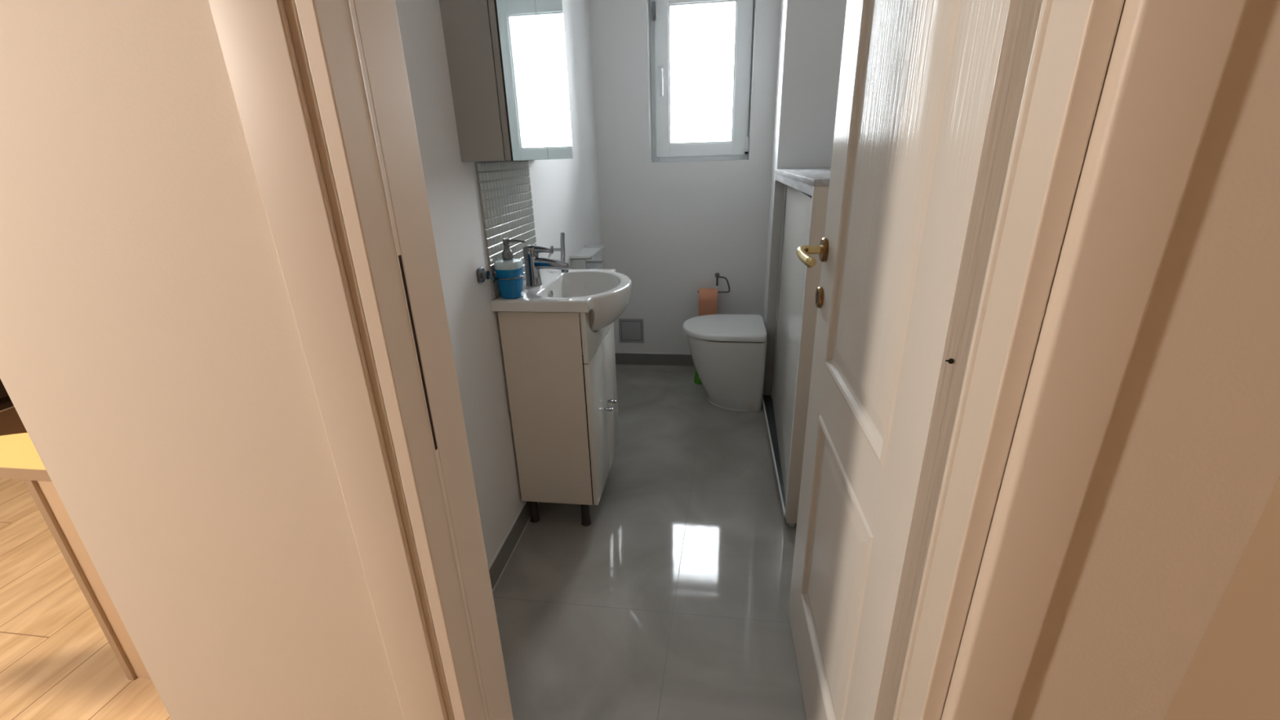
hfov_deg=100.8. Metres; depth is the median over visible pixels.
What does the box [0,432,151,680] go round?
desk
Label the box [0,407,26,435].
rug
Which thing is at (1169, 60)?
door frame
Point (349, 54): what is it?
door frame
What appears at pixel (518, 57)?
mirror
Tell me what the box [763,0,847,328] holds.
wall
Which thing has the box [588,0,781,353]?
wall
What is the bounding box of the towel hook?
[550,231,564,262]
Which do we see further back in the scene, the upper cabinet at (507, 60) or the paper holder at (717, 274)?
the paper holder at (717, 274)
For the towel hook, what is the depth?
2.17 m
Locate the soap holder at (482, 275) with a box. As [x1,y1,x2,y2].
[475,266,524,282]
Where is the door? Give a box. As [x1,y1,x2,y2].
[788,0,1042,719]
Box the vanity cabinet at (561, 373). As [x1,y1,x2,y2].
[497,311,619,526]
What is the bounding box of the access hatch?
[618,318,644,342]
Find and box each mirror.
[496,0,547,160]
[534,0,573,159]
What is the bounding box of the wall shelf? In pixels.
[569,244,604,269]
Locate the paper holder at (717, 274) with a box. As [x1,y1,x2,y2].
[697,272,729,293]
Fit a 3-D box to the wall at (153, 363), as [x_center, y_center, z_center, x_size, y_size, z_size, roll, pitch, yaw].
[0.122,-0.191,0.514,1.805,2.500,0.156,1,21,8]
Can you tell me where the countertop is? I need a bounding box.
[774,167,831,186]
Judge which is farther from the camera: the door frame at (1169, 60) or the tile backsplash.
the tile backsplash
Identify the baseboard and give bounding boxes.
[488,501,538,591]
[614,351,693,365]
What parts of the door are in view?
handle, keyhole plate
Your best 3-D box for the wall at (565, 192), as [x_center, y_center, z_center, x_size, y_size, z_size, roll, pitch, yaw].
[-0.441,-0.742,1.988,0.091,2.500,2.812,1,21,8]
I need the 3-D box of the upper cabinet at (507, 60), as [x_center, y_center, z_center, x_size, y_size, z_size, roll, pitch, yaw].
[-0.373,-0.953,1.574,0.144,0.672,0.630,1,21,8]
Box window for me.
[646,0,756,163]
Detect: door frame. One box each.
[208,0,513,719]
[892,0,1248,719]
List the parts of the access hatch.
door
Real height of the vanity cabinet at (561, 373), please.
0.818 m
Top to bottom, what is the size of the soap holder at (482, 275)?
0.050 m
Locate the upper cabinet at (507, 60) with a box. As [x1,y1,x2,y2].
[439,0,573,161]
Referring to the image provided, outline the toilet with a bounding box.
[682,314,766,411]
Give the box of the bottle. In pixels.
[693,367,702,384]
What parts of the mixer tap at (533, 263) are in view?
lever, spout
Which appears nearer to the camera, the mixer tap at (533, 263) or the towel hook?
the mixer tap at (533, 263)
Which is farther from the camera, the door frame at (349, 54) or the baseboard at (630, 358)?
the baseboard at (630, 358)
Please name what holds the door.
in the wall at (153, 363)
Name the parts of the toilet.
lid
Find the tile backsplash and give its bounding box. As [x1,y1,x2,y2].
[475,160,536,298]
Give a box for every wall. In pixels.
[0,0,1279,719]
[395,0,602,566]
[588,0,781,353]
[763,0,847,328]
[1164,476,1279,719]
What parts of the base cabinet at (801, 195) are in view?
panel, board, door, rail, panel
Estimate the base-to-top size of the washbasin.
0.167 m
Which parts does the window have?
lever, handle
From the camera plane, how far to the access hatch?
3.35 m
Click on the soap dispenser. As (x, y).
(508, 267)
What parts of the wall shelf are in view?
panel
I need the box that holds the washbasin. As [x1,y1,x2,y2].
[491,268,631,331]
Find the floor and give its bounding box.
[0,364,806,719]
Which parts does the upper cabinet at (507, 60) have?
cabinet door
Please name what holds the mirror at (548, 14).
attached to the upper cabinet at (507, 60)
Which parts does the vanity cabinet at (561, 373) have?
leg, leg, door, handle, door, handle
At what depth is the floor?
1.63 m
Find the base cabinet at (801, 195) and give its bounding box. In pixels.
[762,167,831,526]
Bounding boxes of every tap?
[522,244,568,286]
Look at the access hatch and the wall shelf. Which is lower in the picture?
the access hatch
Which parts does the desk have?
panel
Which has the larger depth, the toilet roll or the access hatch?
the access hatch
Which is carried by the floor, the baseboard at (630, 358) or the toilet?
the toilet
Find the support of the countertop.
on the base cabinet at (801, 195)
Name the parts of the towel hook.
arm, blade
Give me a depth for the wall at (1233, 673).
0.51 m
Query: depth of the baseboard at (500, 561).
1.79 m
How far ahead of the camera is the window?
2.89 m
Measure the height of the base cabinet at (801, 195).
1.186 m
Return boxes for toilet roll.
[698,288,717,315]
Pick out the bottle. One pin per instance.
(696, 379)
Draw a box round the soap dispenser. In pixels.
[493,238,524,298]

